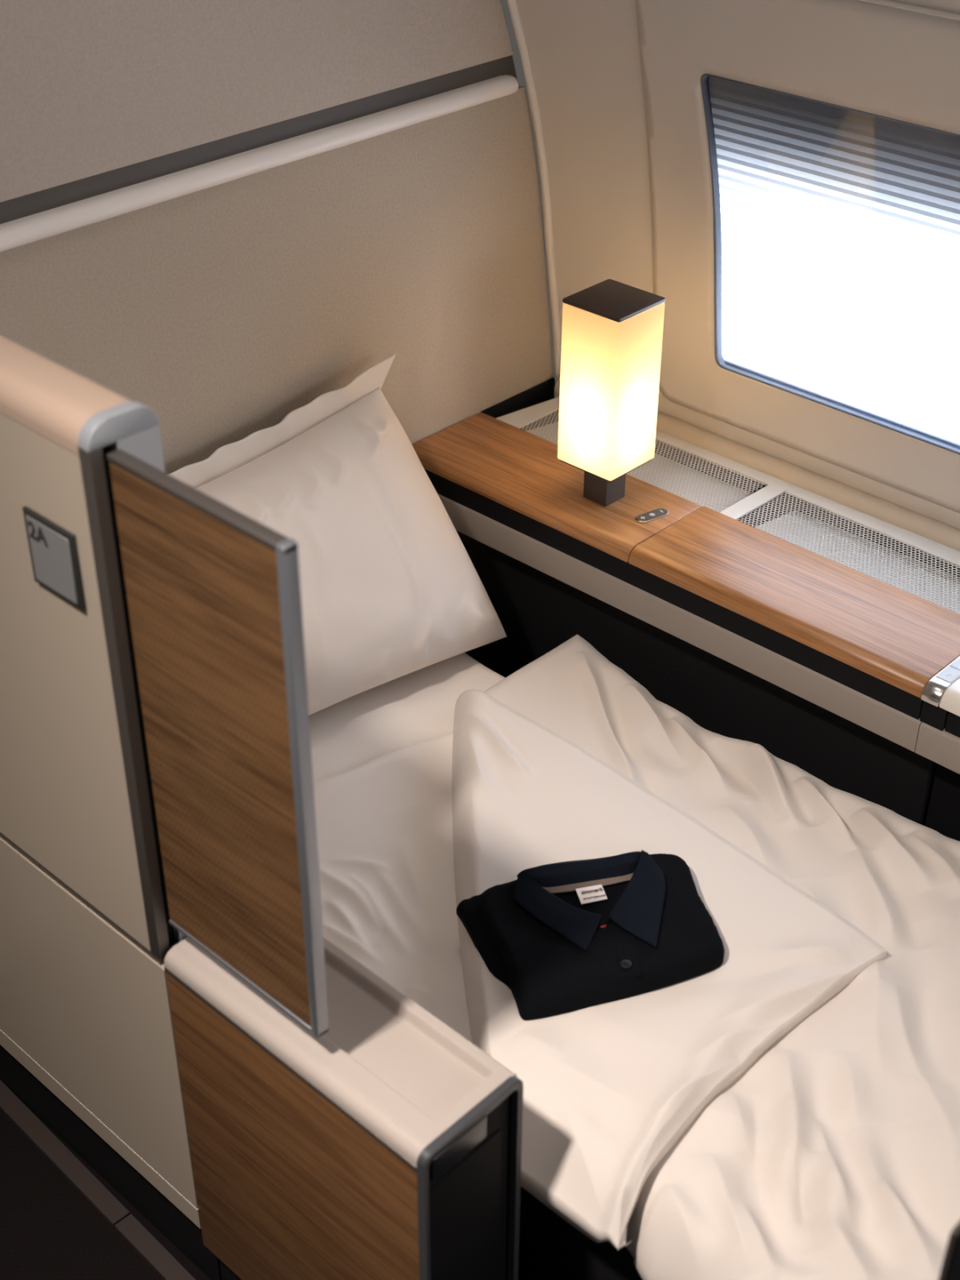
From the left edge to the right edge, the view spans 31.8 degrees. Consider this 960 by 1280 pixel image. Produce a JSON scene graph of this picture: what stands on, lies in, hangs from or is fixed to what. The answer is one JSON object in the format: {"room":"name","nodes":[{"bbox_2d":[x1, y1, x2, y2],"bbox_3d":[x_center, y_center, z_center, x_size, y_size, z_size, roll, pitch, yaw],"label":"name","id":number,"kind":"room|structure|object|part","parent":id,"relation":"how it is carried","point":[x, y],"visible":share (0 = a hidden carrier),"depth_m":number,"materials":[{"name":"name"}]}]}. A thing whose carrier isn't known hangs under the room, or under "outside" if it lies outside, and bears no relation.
{"room":"airplane cabin","nodes":[
{"label":"airplane cabin","id":0,"kind":"room"},
{"bbox_2d":[0,1103,210,1279],"bbox_3d":[0.002,1.083,1.551,2.900,0.050,3.100,28,43,34],"label":"floor","id":1,"kind":"structure","parent":0,"point":[49,1230],"depth_m":2.05,"materials":[{"name":"carpet"}]},
{"bbox_2d":[0,1080,195,1279],"bbox_3d":[-0.243,0.817,1.893,0.024,0.006,3.500,-29,44,-36],"label":"rail","id":2,"kind":"object","parent":1,"relation":"on","point":[148,1247],"visible":1,"depth_m":2.09,"materials":[{"name":"grey metal"}]},
{"bbox_2d":[0,334,222,1279],"bbox_3d":[-0.713,0.063,1.999,1.164,1.133,0.070,28,43,34],"label":"shell","id":3,"kind":"object","parent":1,"relation":"on","point":[87,1042],"visible":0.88,"depth_m":1.67,"materials":[{"name":"paint"}]},
{"bbox_2d":[22,506,86,611],"bbox_3d":[-0.370,-0.070,1.461,0.073,0.076,0.006,28,43,34],"label":"sign","id":4,"kind":"object","parent":3,"relation":"attached to","point":[53,548],"visible":1,"depth_m":1.46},
{"bbox_3d":[-0.719,-0.154,1.860,1.146,0.554,0.068,28,43,34],"label":"panel","id":5,"kind":"part","parent":3,"relation":"part of","materials":[{"name":"paint"}]},
{"bbox_3d":[-0.714,0.243,2.120,1.164,0.370,0.068,28,43,34],"label":"panel","id":6,"kind":"part","parent":3,"relation":"part of","materials":[{"name":"paint"}]},
{"bbox_3d":[-0.715,0.411,2.234,1.164,0.034,0.067,28,43,34],"label":"skirting","id":7,"kind":"part","parent":3,"relation":"part of","materials":[{"name":"paint"}]},
{"bbox_3d":[-0.315,0.077,1.510,0.016,0.564,0.012,28,43,34],"label":"post","id":8,"kind":"part","parent":3,"relation":"part of","materials":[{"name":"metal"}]},
{"bbox_3d":[-0.286,0.089,1.555,0.014,0.632,0.043,28,43,34],"label":"post","id":9,"kind":"part","parent":3,"relation":"part of","materials":[{"name":"black metal"}]},
{"bbox_2d":[106,448,328,1038],"bbox_3d":[-0.219,0.102,1.440,0.216,0.516,0.015,28,43,34],"label":"divider","id":10,"kind":"object","parent":3,"relation":"attached to","point":[214,594],"visible":1,"depth_m":1.41,"materials":[{"name":"brown wood"}]},
{"bbox_2d":[164,936,523,1279],"bbox_3d":[-0.137,0.584,1.744,0.363,0.561,0.129,28,43,34],"label":"base cabinet","id":11,"kind":"object","parent":1,"relation":"on","point":[386,1144],"visible":0.8,"depth_m":1.59,"materials":[{"name":"brown wood"}]},
{"bbox_2d":[164,936,516,1166],"bbox_3d":[-0.139,0.358,1.595,0.354,0.018,0.127,28,43,34],"label":"armrest","id":12,"kind":"object","parent":11,"relation":"on","point":[415,1086],"depth_m":1.56,"materials":[{"name":"paint"}]},
{"bbox_3d":[-0.019,0.451,1.499,0.007,0.032,0.071,28,43,34],"label":"latch handle","id":13,"kind":"part","parent":11,"relation":"part of","materials":[{"name":"black plastic"}]},
{"bbox_3d":[-0.015,0.627,1.626,0.004,0.382,0.097,28,43,34],"label":"door","id":14,"kind":"part","parent":11,"relation":"part of","materials":[{"name":"black plastic"}]},
{"bbox_3d":[-0.015,0.618,1.628,0.008,0.474,0.118,28,43,34],"label":"panel","id":15,"kind":"part","parent":11,"relation":"part of","materials":[{"name":"black plastic"}]},
{"bbox_3d":[-0.009,0.618,1.622,0.012,0.481,0.129,28,43,34],"label":"frame","id":16,"kind":"part","parent":11,"relation":"part of","materials":[{"name":"metal"}]},
{"bbox_2d":[308,652,642,1279],"bbox_3d":[0.284,0.565,1.930,1.858,0.388,0.679,28,43,34],"label":"bed","id":17,"kind":"object","parent":1,"relation":"on","point":[381,755],"visible":0.12,"depth_m":2.05,"materials":[{"name":"white fabric"}]},
{"bbox_2d":[168,354,506,715],"bbox_3d":[-0.212,-0.094,2.220,0.266,0.377,0.520,28,43,34],"label":"pillow","id":18,"kind":"object","parent":17,"relation":"on","point":[390,589],"visible":0.67,"depth_m":2.19,"materials":[{"name":"white fabric"}]},
{"bbox_2d":[452,634,959,1279],"bbox_3d":[0.428,0.452,1.777,1.548,0.169,0.783,28,43,34],"label":"duvet","id":19,"kind":"object","parent":17,"relation":"on","point":[788,1108],"visible":0.84,"depth_m":1.76,"materials":[{"name":"white fabric"}]},
{"bbox_2d":[456,849,724,1020],"bbox_3d":[0.129,0.303,1.839,0.268,0.053,0.206,-12,36,-17],"label":"shirt","id":20,"kind":"object","parent":19,"relation":"on","point":[565,937],"visible":1,"depth_m":1.81,"materials":[{"name":"black fabric"}]},
{"bbox_2d":[412,412,959,841],"bbox_3d":[0.633,0.286,2.172,1.898,0.583,0.168,28,43,34],"label":"console","id":21,"kind":"object","parent":1,"relation":"on","point":[849,677],"visible":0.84,"depth_m":2.26,"materials":[{"name":"brown wood"}]},
{"bbox_2d":[412,412,701,562],"bbox_3d":[0.100,-0.228,2.433,0.426,0.021,0.163,28,43,34],"label":"countertop","id":22,"kind":"structure","parent":21,"relation":"on","point":[520,470],"depth_m":2.41,"materials":[{"name":"brown wood"}]},
{"bbox_2d":[557,279,665,506],"bbox_3d":[0.176,-0.326,2.293,0.098,0.297,0.098,28,43,34],"label":"table lamp","id":23,"kind":"object","parent":21,"relation":"on","point":[612,330],"visible":1,"depth_m":2.24,"materials":[{"name":"yellow glass"}]},
{"bbox_3d":[0.175,-0.252,2.342,0.092,0.004,0.092,28,43,34],"label":"plate","id":24,"kind":"part","parent":23,"relation":"part of","materials":[{"name":"white plastic"}]},
{"bbox_2d":[635,507,669,523],"bbox_3d":[0.238,-0.173,2.330,0.054,0.003,0.021,-20,39,-28],"label":"switch","id":25,"kind":"object","parent":21,"relation":"on","point":[656,513],"visible":1,"depth_m":2.33,"materials":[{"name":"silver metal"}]},
{"bbox_3d":[0.264,-0.100,2.334,0.878,0.078,0.156,28,43,34],"label":"recess panel","id":26,"kind":"part","parent":21,"relation":"part of","materials":[{"name":"black plastic"}]},
{"bbox_3d":[0.281,0.122,2.504,0.882,0.480,0.105,28,43,34],"label":"panel","id":27,"kind":"part","parent":21,"relation":"part of","materials":[{"name":"black leather"}]},
{"bbox_2d":[628,506,959,697],"bbox_3d":[0.420,-0.059,2.185,0.450,0.021,0.165,28,43,34],"label":"countertop","id":28,"kind":"structure","parent":21,"relation":"on","point":[900,638],"depth_m":2.16,"materials":[{"name":"brown wood"}]},
{"bbox_3d":[0.596,0.076,2.075,0.032,0.078,0.156,28,43,34],"label":"recess panel","id":29,"kind":"part","parent":21,"relation":"part of","materials":[{"name":"black plastic"}]},
{"bbox_3d":[0.976,0.487,1.968,1.013,0.480,0.098,28,43,34],"label":"panel","id":30,"kind":"part","parent":21,"relation":"part of","materials":[{"name":"black plastic"}]},
{"bbox_3d":[0.968,0.273,1.787,0.986,0.078,0.154,28,43,34],"label":"recess panel","id":31,"kind":"part","parent":21,"relation":"part of","materials":[{"name":"black plastic"}]},
{"bbox_2d":[937,1221,959,1279],"bbox_3d":[0.344,0.727,1.337,0.060,0.782,0.026,28,43,34],"label":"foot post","id":32,"kind":"object","parent":1,"relation":"on","point":[950,1268],"visible":1,"depth_m":1.14,"materials":[{"name":"black plastic"}]},
{"bbox_3d":[0.345,0.729,1.337,0.056,0.780,0.022,28,43,34],"label":"post","id":33,"kind":"part","parent":32,"relation":"part of","materials":[{"name":"black plastic"}]},
{"bbox_2d":[0,0,552,474],"bbox_3d":[-0.466,-0.397,2.034,0.070,1.700,1.641,28,43,34],"label":"wall","id":34,"kind":"structure","parent":0,"point":[224,310],"depth_m":2.14,"materials":[{"name":"fabric"}]},
{"bbox_3d":[-0.498,-0.800,1.717,0.051,0.678,1.540,28,43,34],"label":"fabric panel","id":35,"kind":"part","parent":34,"relation":"part of","materials":[{"name":"beige fabric"}]},
{"bbox_2d":[0,75,518,252],"bbox_3d":[-0.475,-0.477,1.911,0.025,0.024,1.544,28,43,34],"label":"trim","id":36,"kind":"structure","parent":34,"relation":"attached to","point":[57,220],"depth_m":2.06,"materials":[{"name":"paint"}]},
{"bbox_2d":[506,0,561,379],"bbox_3d":[-0.012,-0.815,2.253,0.013,1.153,0.422,28,43,34],"label":"trim","id":37,"kind":"structure","parent":34,"relation":"attached to","point":[512,4],"depth_m":2.48,"materials":[{"name":"plastic"}]},
{"bbox_2d":[519,1186,642,1279],"bbox_3d":[0.293,0.507,1.902,1.858,0.155,0.560,28,43,34],"label":"bed base","id":38,"kind":"object","parent":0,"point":[583,1258],"depth_m":1.75,"materials":[{"name":"black leather"}]},
{"bbox_2d":[515,0,959,528],"bbox_3d":[0.821,-0.354,1.621,2.296,1.262,0.433,28,43,34],"label":"wall","id":39,"kind":"structure","parent":0,"point":[584,55],"depth_m":2.37,"materials":[{"name":"plastic"}]},
{"bbox_2d":[480,377,959,614],"bbox_3d":[0.863,0.068,2.054,2.200,0.079,0.180,28,43,34],"label":"air vent","id":40,"kind":"object","parent":39,"relation":"in","point":[921,566],"visible":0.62,"depth_m":2.36,"materials":[{"name":"metal"}]},
{"bbox_2d":[526,422,751,512],"bbox_3d":[0.237,-0.259,2.499,0.378,0.018,0.124,28,43,34],"label":"grille","id":41,"kind":"object","parent":40,"relation":"on","point":[694,473],"depth_m":2.46,"materials":[{"name":"silver metal"}]},
{"bbox_2d":[756,511,959,614],"bbox_3d":[1.027,0.160,1.884,1.697,0.018,0.124,28,43,34],"label":"grille","id":42,"kind":"object","parent":40,"relation":"on","point":[926,569],"depth_m":2.28,"materials":[{"name":"silver metal"}]},
{"bbox_2d":[554,377,959,551],"bbox_3d":[0.940,0.019,2.050,2.220,0.025,0.039,28,43,34],"label":"trim","id":43,"kind":"structure","parent":39,"relation":"attached to","point":[934,530],"depth_m":2.40,"materials":[{"name":"plastic"}]},
{"bbox_2d":[635,0,959,512],"bbox_3d":[0.979,-0.217,1.746,2.082,0.666,0.179,28,43,34],"label":"window","id":44,"kind":"structure","parent":39,"relation":"in","point":[804,155],"depth_m":2.20,"materials":[{"name":"plastic"}]},
{"bbox_3d":[0.557,-0.435,2.108,0.669,0.440,0.108,28,43,34],"label":"frame","id":45,"kind":"part","parent":44,"relation":"part of","materials":[{"name":"white plastic"}]},
{"bbox_2d":[707,75,959,444],"bbox_3d":[0.562,-0.442,2.110,0.683,0.439,0.096,28,43,34],"label":"window pane","id":46,"kind":"object","parent":44,"relation":"attached to","point":[833,227],"depth_m":2.20,"materials":[{"name":"glass"}]},
{"bbox_2d":[858,0,959,20],"bbox_3d":[0.917,-0.459,1.501,1.900,0.006,0.006,28,43,34],"label":"trim","id":47,"kind":"structure","parent":39,"relation":"attached to","point":[885,2],"depth_m":1.84,"materials":[{"name":"plastic"}]}
]}

